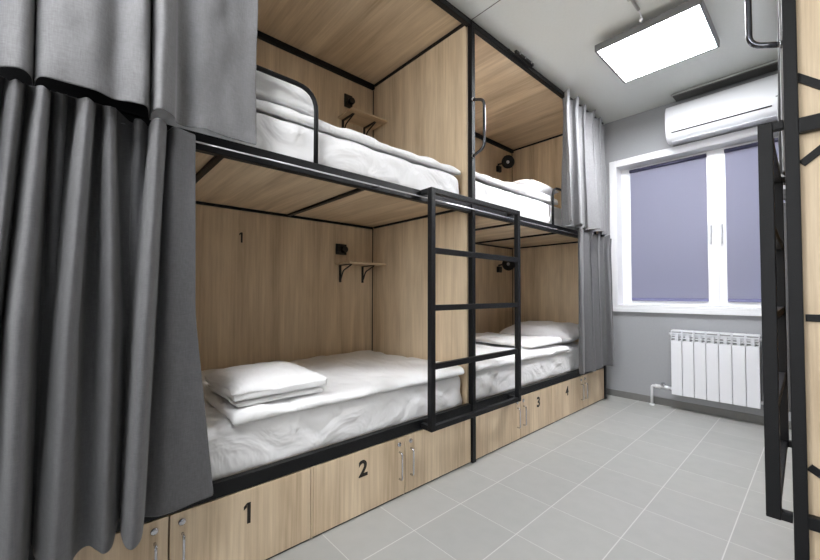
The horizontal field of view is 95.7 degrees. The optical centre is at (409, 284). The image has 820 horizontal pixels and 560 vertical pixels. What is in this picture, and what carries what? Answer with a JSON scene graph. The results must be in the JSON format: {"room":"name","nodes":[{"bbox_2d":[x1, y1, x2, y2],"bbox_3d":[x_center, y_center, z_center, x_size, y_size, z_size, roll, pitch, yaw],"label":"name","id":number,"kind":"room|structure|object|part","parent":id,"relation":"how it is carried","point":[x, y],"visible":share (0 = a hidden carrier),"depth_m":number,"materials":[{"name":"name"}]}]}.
{"room":"dormitory","nodes":[
{"label":"dormitory","id":0,"kind":"room"},
{"bbox_2d":[268,395,793,559],"bbox_3d":[0.437,1.095,1.337,5.918,0.120,3.680,1,-2,-42],"label":"floor","id":1,"kind":"structure","parent":0,"point":[613,478],"depth_m":1.77,"materials":[{"name":"tile"}]},
{"bbox_2d":[73,515,167,559],"bbox_3d":[-1.165,0.884,1.271,0.462,0.292,0.721,1,-2,-42],"label":"locker","id":2,"kind":"object","parent":1,"relation":"on","point":[153,545],"visible":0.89,"depth_m":1.14,"materials":[{"name":"brown wood"}]},
{"bbox_3d":[-0.786,0.873,1.145,0.009,0.139,0.026,1,-2,-42],"label":"handle","id":3,"kind":"part","parent":2,"relation":"part of","materials":[{"name":"silver metal"}]},
{"bbox_2d":[168,466,312,559],"bbox_3d":[-0.804,0.893,1.596,0.498,0.292,0.721,1,-2,-42],"label":"locker","id":4,"kind":"object","parent":1,"relation":"on","point":[263,521],"visible":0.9,"depth_m":1.35,"materials":[{"name":"brown wood"}]},
{"bbox_3d":[-0.731,0.874,1.195,0.009,0.139,0.026,1,-2,-42],"label":"handle","id":5,"kind":"part","parent":4,"relation":"part of","materials":[{"name":"silver metal"}]},
{"bbox_2d":[0,0,485,559],"bbox_3d":[-0.690,-0.298,1.914,2.057,2.690,1.149,1,-2,-42],"label":"bunk bed","id":6,"kind":"object","parent":1,"relation":"on","point":[269,288],"depth_m":2.37,"materials":[{"name":"black"}]},
{"bbox_3d":[-0.974,-0.561,1.044,0.400,0.078,0.037,1,-2,-42],"label":"plate","id":7,"kind":"part","parent":6,"relation":"part of","materials":[{"name":"black metal"}]},
{"bbox_2d":[0,0,257,144],"bbox_3d":[-0.796,-1.040,1.081,0.723,1.068,0.122,1,-2,-42],"label":"curtain","id":8,"kind":"object","parent":6,"relation":"hanging from","point":[194,61],"visible":1,"depth_m":1.07,"materials":[{"name":"grey fabric"}]},
{"bbox_3d":[-0.388,0.719,1.547,1.997,0.051,0.032,1,-2,-42],"label":"rail","id":9,"kind":"part","parent":6,"relation":"part of","materials":[{"name":"black metal"}]},
{"bbox_3d":[-1.047,0.125,2.296,1.991,1.186,0.016,1,-2,-42],"label":"panel","id":10,"kind":"part","parent":6,"relation":"part of","materials":[{"name":"brown wood"}]},
{"bbox_3d":[-0.728,-0.674,1.269,0.911,0.319,0.019,1,-2,-42],"label":"guard rail","id":11,"kind":"part","parent":6,"relation":"part of","materials":[{"name":"black metal"}]},
{"bbox_3d":[-0.386,-0.477,1.577,1.997,0.058,0.032,1,-2,-42],"label":"rail","id":12,"kind":"part","parent":6,"relation":"part of","materials":[{"name":"black metal"}]},
{"bbox_2d":[150,109,458,193],"bbox_3d":[-0.711,-0.588,1.938,1.915,0.176,0.939,1,-2,-42],"label":"mattress","id":13,"kind":"object","parent":6,"relation":"on","point":[275,135],"visible":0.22,"depth_m":1.66,"materials":[{"name":"white fabric"}]},
{"bbox_2d":[256,99,460,175],"bbox_3d":[-0.670,-0.695,1.973,1.819,0.070,0.935,1,-2,-42],"label":"duvet","id":14,"kind":"object","parent":13,"relation":"on","point":[276,111],"visible":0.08,"depth_m":1.71,"materials":[{"name":"white fabric"}]},
{"bbox_2d":[256,69,313,116],"bbox_3d":[-0.949,-0.810,1.618,0.825,0.139,0.755,1,-2,-42],"label":"pillow","id":15,"kind":"object","parent":14,"relation":"on","point":[271,89],"visible":0.09,"depth_m":1.51,"materials":[{"name":"white fabric"}]},
{"bbox_3d":[-1.045,-1.054,2.325,1.991,1.123,0.016,1,-2,-42],"label":"panel","id":16,"kind":"part","parent":6,"relation":"part of","materials":[{"name":"brown wood"}]},
{"bbox_2d":[204,376,461,480],"bbox_3d":[-0.709,0.611,1.914,1.930,0.200,0.937,1,-2,-42],"label":"mattress","id":17,"kind":"object","parent":6,"relation":"on","point":[233,449],"visible":0.21,"depth_m":1.56,"materials":[{"name":"white fabric"}]},
{"bbox_2d":[201,350,463,424],"bbox_3d":[-0.470,0.503,2.115,1.299,0.060,0.951,1,-2,-42],"label":"duvet","id":18,"kind":"object","parent":17,"relation":"on","point":[356,374],"visible":0.62,"depth_m":1.88,"materials":[{"name":"white fabric"}]},
{"bbox_2d":[204,362,326,406],"bbox_3d":[-0.640,0.412,1.632,0.387,0.106,0.432,1,-2,-42],"label":"pillow","id":19,"kind":"object","parent":18,"relation":"on","point":[249,384],"visible":1,"depth_m":1.51,"materials":[{"name":"white fabric"}]},
{"bbox_2d":[336,244,347,254],"bbox_3d":[-0.503,-0.260,2.755,0.090,0.080,0.042,1,-2,-42],"label":"power socket","id":20,"kind":"object","parent":6,"relation":"attached to","point":[341,249],"visible":1,"depth_m":2.75,"materials":[{"name":"black plastic"}]},
{"bbox_2d":[337,246,347,252],"bbox_3d":[-0.498,-0.260,2.752,0.081,0.052,0.030,1,-2,-42],"label":"outlet","id":21,"kind":"object","parent":20,"relation":"attached to","point":[340,249],"depth_m":2.74,"materials":[{"name":"black plastic"}]},
{"bbox_2d":[344,93,354,108],"bbox_3d":[-0.458,-1.395,2.823,0.077,0.100,0.042,1,-2,-42],"label":"wall lamp","id":22,"kind":"object","parent":6,"relation":"attached to","point":[349,100],"visible":0.94,"depth_m":2.81,"materials":[{"name":"black plastic"}]},
{"bbox_2d":[346,96,354,104],"bbox_3d":[-0.452,-1.395,2.821,0.071,0.052,0.030,1,-2,-42],"label":"outlet","id":23,"kind":"object","parent":22,"relation":"attached to","point":[350,100],"depth_m":2.81,"materials":[{"name":"black plastic"}]},
{"bbox_2d":[122,123,577,234],"bbox_3d":[0.380,-0.450,2.232,3.975,0.011,0.017,1,-2,-42],"label":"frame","id":24,"kind":"object","parent":6,"relation":"attached to","point":[199,142],"visible":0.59,"depth_m":1.62,"materials":[{"name":"black metal"}]},
{"bbox_2d":[0,76,212,559],"bbox_3d":[-0.854,0.093,0.996,0.629,1.233,0.156,1,-2,-44],"label":"curtain","id":25,"kind":"object","parent":24,"relation":"hanging from","point":[103,414],"visible":1,"depth_m":0.99,"materials":[{"name":"grey fabric"}]},
{"bbox_2d":[578,228,613,373],"bbox_3d":[1.666,0.145,3.284,0.774,1.203,0.123,1,-2,-42],"label":"curtain","id":26,"kind":"object","parent":24,"relation":"hanging from","point":[595,299],"visible":1,"depth_m":3.24,"materials":[{"name":"grey fabric"}]},
{"bbox_2d":[335,261,385,282],"bbox_3d":[-0.368,-0.086,2.766,0.320,0.143,0.199,1,-2,-42],"label":"wall shelf","id":27,"kind":"object","parent":6,"relation":"attached to","point":[350,263],"visible":1,"depth_m":2.75,"materials":[{"name":"brown wood"}]},
{"bbox_2d":[338,107,386,134],"bbox_3d":[-0.357,-1.180,2.801,0.315,0.143,0.199,1,-2,-42],"label":"wall shelf","id":28,"kind":"object","parent":6,"relation":"attached to","point":[353,115],"visible":0.82,"depth_m":2.79,"materials":[{"name":"brown wood"}]},
{"bbox_3d":[0.031,-1.045,2.636,0.016,1.123,0.960,1,-2,-42],"label":"panel","id":29,"kind":"part","parent":6,"relation":"part of","materials":[{"name":"brown wood"}]},
{"bbox_3d":[0.029,0.135,2.607,0.016,1.186,0.960,1,-2,-42],"label":"panel","id":30,"kind":"part","parent":6,"relation":"part of","materials":[{"name":"brown wood"}]},
{"bbox_3d":[-0.384,-1.613,1.605,1.997,0.029,0.032,1,-2,-42],"label":"rail","id":31,"kind":"part","parent":6,"relation":"part of","materials":[{"name":"black metal"}]},
{"bbox_2d":[421,187,520,432],"bbox_3d":[0.390,0.132,2.182,0.830,1.242,0.083,1,-2,-42],"label":"ladder","id":32,"kind":"object","parent":6,"relation":"attached to","point":[431,426],"visible":1,"depth_m":2.02,"materials":[{"name":"black metal"}]},
{"bbox_3d":[0.110,0.124,1.894,0.030,1.242,0.030,1,-2,-42],"label":"rail","id":33,"kind":"part","parent":32,"relation":"part of","materials":[{"name":"black metal"}]},
{"bbox_3d":[0.408,-0.476,2.177,0.772,0.027,0.027,1,-2,-42],"label":"cross rail","id":34,"kind":"part","parent":32,"relation":"part of","materials":[{"name":"black metal"}]},
{"bbox_3d":[0.406,0.738,2.147,0.772,0.027,0.027,1,-2,-42],"label":"cross rail","id":35,"kind":"part","parent":32,"relation":"part of","materials":[{"name":"black metal"}]},
{"bbox_3d":[0.705,0.138,2.430,0.030,1.242,0.030,1,-2,-42],"label":"rail","id":36,"kind":"part","parent":32,"relation":"part of","materials":[{"name":"black metal"}]},
{"bbox_3d":[0.374,-0.277,2.244,0.034,2.667,0.034,1,-2,-42],"label":"post","id":37,"kind":"part","parent":6,"relation":"part of","materials":[{"name":"black metal"}]},
{"bbox_3d":[0.411,-0.947,2.212,0.028,0.373,0.094,1,-2,-42],"label":"grab handle","id":38,"kind":"part","parent":6,"relation":"part of","materials":[{"name":"silver metal"}]},
{"bbox_2d":[445,0,602,122],"bbox_3d":[0.382,-1.596,2.261,3.975,0.011,0.017,1,-2,-42],"label":"rail","id":39,"kind":"object","parent":6,"relation":"attached to","point":[508,50],"visible":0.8,"depth_m":2.47,"materials":[{"name":"black metal"}]},
{"bbox_2d":[514,50,533,66],"bbox_3d":[0.813,-1.600,2.630,0.230,0.022,0.026,1,-2,-42],"label":"carriage","id":40,"kind":"object","parent":39,"relation":"attached to","point":[516,52],"visible":1,"depth_m":2.62,"materials":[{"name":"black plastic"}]},
{"bbox_2d":[313,436,404,537],"bbox_3d":[-0.434,0.902,1.930,0.495,0.292,0.721,1,-2,-42],"label":"locker","id":41,"kind":"object","parent":1,"relation":"on","point":[347,487],"visible":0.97,"depth_m":1.65,"materials":[{"name":"brown wood"}]},
{"bbox_3d":[-0.043,0.891,1.814,0.009,0.139,0.026,1,-2,-42],"label":"handle","id":42,"kind":"part","parent":41,"relation":"part of","materials":[{"name":"silver metal"}]},
{"bbox_2d":[403,419,470,493],"bbox_3d":[-0.056,0.911,2.270,0.512,0.292,0.721,1,-2,-42],"label":"locker","id":43,"kind":"object","parent":1,"relation":"on","point":[429,456],"visible":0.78,"depth_m":1.99,"materials":[{"name":"brown wood"}]},
{"bbox_3d":[0.013,0.892,1.864,0.009,0.139,0.026,1,-2,-42],"label":"handle","id":44,"kind":"part","parent":43,"relation":"part of","materials":[{"name":"silver metal"}]},
{"bbox_2d":[372,25,606,409],"bbox_3d":[0.788,-0.261,3.307,2.004,2.690,1.058,1,-2,-42],"label":"bunk bed","id":45,"kind":"object","parent":1,"relation":"on","point":[524,110],"visible":0.32,"depth_m":3.83,"materials":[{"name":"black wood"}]},
{"bbox_3d":[0.454,-1.018,3.675,1.960,1.123,0.016,1,-2,-42],"label":"panel","id":46,"kind":"part","parent":45,"relation":"part of","materials":[{"name":"brown wood"}]},
{"bbox_3d":[0.452,0.161,3.646,1.960,1.186,0.016,1,-2,-42],"label":"panel","id":47,"kind":"part","parent":45,"relation":"part of","materials":[{"name":"brown wood"}]},
{"bbox_2d":[496,155,514,172],"bbox_3d":[1.051,-1.330,4.092,0.133,0.158,0.173,1,-2,-42],"label":"reading lamp","id":48,"kind":"object","parent":45,"relation":"attached to","point":[508,161],"visible":1,"depth_m":4.06,"materials":[{"name":"black plastic"}]},
{"bbox_3d":[0.990,-1.282,4.133,0.065,0.065,0.030,1,-2,-42],"label":"wall plate","id":49,"kind":"part","parent":48,"relation":"part of","materials":[{"name":"black plastic"}]},
{"bbox_2d":[497,261,513,272],"bbox_3d":[1.049,-0.210,4.064,0.133,0.158,0.173,1,-2,-42],"label":"reading lamp","id":50,"kind":"object","parent":45,"relation":"attached to","point":[506,265],"visible":0.82,"depth_m":4.04,"materials":[{"name":"black plastic"}]},
{"bbox_3d":[0.988,-0.163,4.105,0.065,0.065,0.030,1,-2,-42],"label":"wall plate","id":51,"kind":"part","parent":50,"relation":"part of","materials":[{"name":"black plastic"}]},
{"bbox_3d":[1.115,-0.441,2.928,1.966,0.058,0.032,1,-2,-42],"label":"rail","id":52,"kind":"part","parent":45,"relation":"part of","materials":[{"name":"black metal"}]},
{"bbox_2d":[476,341,578,399],"bbox_3d":[0.767,0.647,3.241,1.900,0.200,0.939,1,-2,-42],"label":"mattress","id":53,"kind":"object","parent":45,"relation":"on","point":[489,381],"visible":0.3,"depth_m":2.70,"materials":[{"name":"white fabric"}]},
{"bbox_2d":[476,342,568,370],"bbox_3d":[0.566,0.528,3.049,1.259,0.062,0.948,1,-2,-42],"label":"duvet","id":54,"kind":"object","parent":53,"relation":"on","point":[481,347],"visible":0.28,"depth_m":2.80,"materials":[{"name":"white fabric"}]},
{"bbox_2d":[476,332,561,347],"bbox_3d":[0.839,0.470,3.248,0.509,0.049,0.780,1,-2,-42],"label":"blanket","id":55,"kind":"object","parent":54,"relation":"on","point":[487,337],"visible":0.83,"depth_m":3.09,"materials":[{"name":"white fabric"}]},
{"bbox_2d":[499,321,578,342],"bbox_3d":[1.322,0.461,3.631,0.495,0.195,0.736,1,-2,-42],"label":"pillow","id":56,"kind":"object","parent":53,"relation":"on","point":[568,332],"visible":0.57,"depth_m":3.45,"materials":[{"name":"white fabric"}]},
{"bbox_3d":[1.117,-1.577,2.956,1.966,0.029,0.032,1,-2,-42],"label":"rail","id":57,"kind":"part","parent":45,"relation":"part of","materials":[{"name":"black metal"}]},
{"bbox_2d":[475,180,593,233],"bbox_3d":[0.769,-0.559,3.271,1.900,0.191,0.940,1,-2,-42],"label":"mattress","id":58,"kind":"object","parent":45,"relation":"on","point":[534,209],"visible":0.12,"depth_m":2.69,"materials":[{"name":"white fabric"}]},
{"bbox_2d":[475,172,557,204],"bbox_3d":[0.501,-0.688,3.027,1.128,0.076,0.937,1,-2,-42],"label":"duvet","id":59,"kind":"object","parent":58,"relation":"on","point":[516,189],"visible":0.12,"depth_m":2.63,"materials":[{"name":"white fabric"}]},
{"bbox_2d":[511,179,558,195],"bbox_3d":[0.934,-0.778,3.169,0.418,0.144,0.498,1,-2,-42],"label":"pillow","id":60,"kind":"object","parent":59,"relation":"on","point":[533,185],"visible":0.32,"depth_m":2.95,"materials":[{"name":"white fabric"}]},
{"bbox_3d":[1.113,0.755,2.898,1.966,0.051,0.032,1,-2,-42],"label":"rail","id":61,"kind":"part","parent":45,"relation":"part of","materials":[{"name":"black metal"}]},
{"bbox_3d":[1.517,0.171,3.946,0.016,1.186,0.960,1,-2,-42],"label":"panel","id":62,"kind":"part","parent":45,"relation":"part of","materials":[{"name":"brown wood"}]},
{"bbox_3d":[1.519,-1.008,3.976,0.016,1.123,0.960,1,-2,-42],"label":"panel","id":63,"kind":"part","parent":45,"relation":"part of","materials":[{"name":"brown wood"}]},
{"bbox_3d":[1.437,-0.619,3.219,0.839,0.314,0.019,1,-2,-42],"label":"guard rail","id":64,"kind":"part","parent":45,"relation":"part of","materials":[{"name":"black"}]},
{"bbox_2d":[561,88,606,234],"bbox_3d":[1.521,-0.992,3.183,0.881,1.066,0.135,1,-2,-42],"label":"curtain","id":65,"kind":"object","parent":45,"relation":"hanging from","point":[583,180],"visible":1,"depth_m":3.13,"materials":[{"name":"grey fabric"}]},
{"bbox_3d":[1.863,-0.240,3.585,0.034,2.667,0.034,1,-2,-42],"label":"post","id":66,"kind":"part","parent":45,"relation":"part of","materials":[{"name":"black metal"}]},
{"bbox_2d":[476,402,520,459],"bbox_3d":[0.350,0.921,2.635,0.496,0.292,0.721,1,-2,-42],"label":"locker","id":67,"kind":"object","parent":1,"relation":"on","point":[496,429],"visible":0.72,"depth_m":2.37,"materials":[{"name":"brown wood"}]},
{"bbox_2d":[520,385,554,438],"bbox_3d":[0.723,0.930,2.971,0.498,0.292,0.721,1,-2,-42],"label":"locker","id":68,"kind":"object","parent":1,"relation":"on","point":[537,407],"visible":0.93,"depth_m":2.71,"materials":[{"name":"brown wood"}]},
{"bbox_3d":[0.796,0.911,2.570,0.009,0.139,0.026,1,-2,-42],"label":"handle","id":69,"kind":"part","parent":68,"relation":"part of","materials":[{"name":"silver metal"}]},
{"bbox_2d":[555,375,583,421],"bbox_3d":[1.093,0.939,3.304,0.495,0.292,0.721,1,-2,-42],"label":"locker","id":70,"kind":"object","parent":1,"relation":"on","point":[569,394],"visible":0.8,"depth_m":3.04,"materials":[{"name":"brown wood"}]},
{"bbox_2d":[582,368,603,408],"bbox_3d":[1.451,0.948,3.627,0.460,0.292,0.721,1,-2,-42],"label":"locker","id":71,"kind":"object","parent":1,"relation":"on","point":[593,382],"visible":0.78,"depth_m":3.37,"materials":[{"name":"brown wood"}]},
{"bbox_2d":[649,382,669,404],"bbox_3d":[2.223,0.979,3.308,0.044,0.217,0.157,1,-2,-42],"label":"pipe","id":72,"kind":"object","parent":1,"relation":"on","point":[665,387],"visible":1,"depth_m":3.32,"materials":[{"name":"white plastic"}]},
{"bbox_2d":[745,0,819,559],"bbox_3d":[2.239,-0.304,1.501,2.049,2.690,1.132,1,-2,-43],"label":"bunk bed","id":73,"kind":"object","parent":1,"relation":"on","point":[800,18],"depth_m":1.13,"materials":[{"name":"black"}]},
{"bbox_3d":[1.148,-0.928,1.207,0.028,0.368,0.086,1,-2,-43],"label":"grab handle","id":74,"kind":"part","parent":73,"relation":"part of","materials":[{"name":"silver metal"}]},
{"bbox_2d":[757,120,792,523],"bbox_3d":[1.442,0.115,1.444,0.830,1.242,0.060,1,-2,-43],"label":"ladder","id":75,"kind":"object","parent":73,"relation":"attached to","point":[777,442],"visible":0.94,"depth_m":1.18,"materials":[{"name":"black metal"}]},
{"bbox_3d":[1.144,0.108,1.181,0.035,1.242,0.035,1,-2,-43],"label":"rail","id":76,"kind":"part","parent":75,"relation":"part of","materials":[{"name":"black metal"}]},
{"bbox_3d":[1.434,-0.492,1.468,0.767,0.027,0.027,1,-2,-43],"label":"cross rail","id":77,"kind":"part","parent":75,"relation":"part of","materials":[{"name":"black metal"}]},
{"bbox_3d":[1.723,0.122,1.726,0.035,1.242,0.035,1,-2,-43],"label":"rail","id":78,"kind":"part","parent":75,"relation":"part of","materials":[{"name":"black metal"}]},
{"bbox_3d":[1.432,0.722,1.438,0.767,0.027,0.027,1,-2,-43],"label":"cross rail","id":79,"kind":"part","parent":75,"relation":"part of","materials":[{"name":"black metal"}]},
{"bbox_2d":[777,0,785,201],"bbox_3d":[2.148,-1.028,2.126,1.242,1.042,0.048,1,-2,-43],"label":"curtain","id":80,"kind":"object","parent":73,"relation":"hanging from","point":[780,103],"visible":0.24,"depth_m":1.74,"materials":[{"name":"grey fabric"}]},
{"bbox_2d":[783,202,790,411],"bbox_3d":[2.364,0.137,2.313,0.661,1.203,0.066,1,-2,-43],"label":"curtain","id":81,"kind":"object","parent":73,"relation":"hanging from","point":[785,226],"visible":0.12,"depth_m":2.11,"materials":[{"name":"grey fabric"}]},
{"bbox_3d":[1.543,-0.332,0.809,0.016,2.670,1.010,1,-2,-43],"label":"panel","id":82,"kind":"part","parent":73,"relation":"part of","materials":[{"name":"brown wood"}]},
{"bbox_3d":[1.532,-0.494,0.784,0.024,0.046,0.984,1,-2,-43],"label":"rail","id":83,"kind":"part","parent":73,"relation":"part of","materials":[{"name":"black metal"}]},
{"bbox_3d":[1.530,0.702,0.754,0.024,0.039,0.984,1,-2,-43],"label":"rail","id":84,"kind":"part","parent":73,"relation":"part of","materials":[{"name":"black metal"}]},
{"bbox_2d":[447,0,777,123],"bbox_3d":[0.442,-1.741,1.408,5.918,0.120,3.680,1,-2,-42],"label":"ceiling","id":85,"kind":"structure","parent":0,"point":[560,37],"depth_m":2.51,"materials":[{"name":"grey paint"}]},
{"bbox_2d":[627,0,642,22],"bbox_3d":[0.415,-1.650,1.366,2.685,0.063,0.032,1,-2,-42],"label":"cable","id":86,"kind":"object","parent":85,"relation":"attached to","point":[633,2],"visible":1,"depth_m":2.21,"materials":[{"name":"grey"}]},
{"bbox_2d":[595,0,719,82],"bbox_3d":[1.635,-1.604,2.461,0.555,0.096,0.572,1,-2,-42],"label":"ceiling lamp","id":87,"kind":"object","parent":85,"relation":"attached to","point":[685,31],"visible":1,"depth_m":2.40,"materials":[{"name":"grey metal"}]},
{"bbox_2d":[671,59,777,101],"bbox_3d":[2.668,-1.629,2.806,0.140,0.026,1.140,1,-2,-42],"label":"rail","id":88,"kind":"object","parent":85,"relation":"attached to","point":[770,66],"visible":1,"depth_m":2.94,"materials":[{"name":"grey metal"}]},
{"bbox_2d":[604,70,790,420],"bbox_3d":[2.526,-0.273,3.252,0.200,2.717,3.480,1,-2,-42],"label":"wall","id":89,"kind":"structure","parent":0,"point":[642,340],"depth_m":3.43,"materials":[{"name":"grey paint"}]},
{"bbox_2d":[609,127,777,315],"bbox_3d":[2.607,-0.487,3.131,0.201,1.482,1.657,1,-2,-42],"label":"window","id":90,"kind":"structure","parent":89,"relation":"in","point":[619,175],"depth_m":3.23,"materials":[{"name":"white plastic"}]},
{"bbox_3d":[2.397,-0.479,3.477,0.050,1.350,0.734,1,-2,-42],"label":"sash","id":91,"kind":"part","parent":90,"relation":"part of","materials":[{"name":"white plastic"}]},
{"bbox_2d":[629,153,708,301],"bbox_3d":[2.374,-0.489,3.435,0.031,1.287,0.600,1,-2,-42],"label":"roller blind","id":92,"kind":"object","parent":90,"relation":"attached to","point":[669,241],"visible":1,"depth_m":3.42,"materials":[{"name":"purple fabric"}]},
{"bbox_3d":[2.587,-0.430,3.197,0.040,0.170,0.024,1,-2,-42],"label":"sash handle","id":93,"kind":"part","parent":90,"relation":"part of","materials":[{"name":"grey plastic"}]},
{"bbox_3d":[2.635,-0.432,3.143,0.040,0.170,0.024,1,-2,-42],"label":"sash handle","id":94,"kind":"part","parent":90,"relation":"part of","materials":[{"name":"grey plastic"}]},
{"bbox_3d":[2.910,-0.492,2.906,0.050,1.350,0.789,1,-2,-42],"label":"sash","id":95,"kind":"part","parent":90,"relation":"part of","materials":[{"name":"white plastic"}]},
{"bbox_2d":[724,138,784,301],"bbox_3d":[2.879,-0.502,2.874,0.031,1.287,0.668,1,-2,-42],"label":"roller blind","id":96,"kind":"object","parent":90,"relation":"attached to","point":[741,162],"visible":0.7,"depth_m":3.04,"materials":[{"name":"purple fabric"}]},
{"bbox_2d":[607,388,790,429],"bbox_3d":[2.446,1.052,3.149,0.008,0.062,3.480,1,-2,-42],"label":"baseboard","id":97,"kind":"structure","parent":89,"relation":"attached to","point":[753,418],"depth_m":3.17,"materials":[{"name":"grey tile"}]},
{"bbox_2d":[669,329,763,408],"bbox_3d":[2.490,0.668,3.035,0.110,0.554,0.615,1,-2,-42],"label":"radiator","id":98,"kind":"object","parent":89,"relation":"attached to","point":[712,371],"visible":1,"depth_m":2.98,"materials":[{"name":"white metal"}]},
{"bbox_2d":[665,74,777,145],"bbox_3d":[2.539,-1.377,2.956,0.214,0.310,0.812,1,-2,-42],"label":"air conditioner","id":99,"kind":"object","parent":89,"relation":"attached to","point":[754,103],"visible":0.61,"depth_m":2.92,"materials":[{"name":"white plastic"}]}
]}

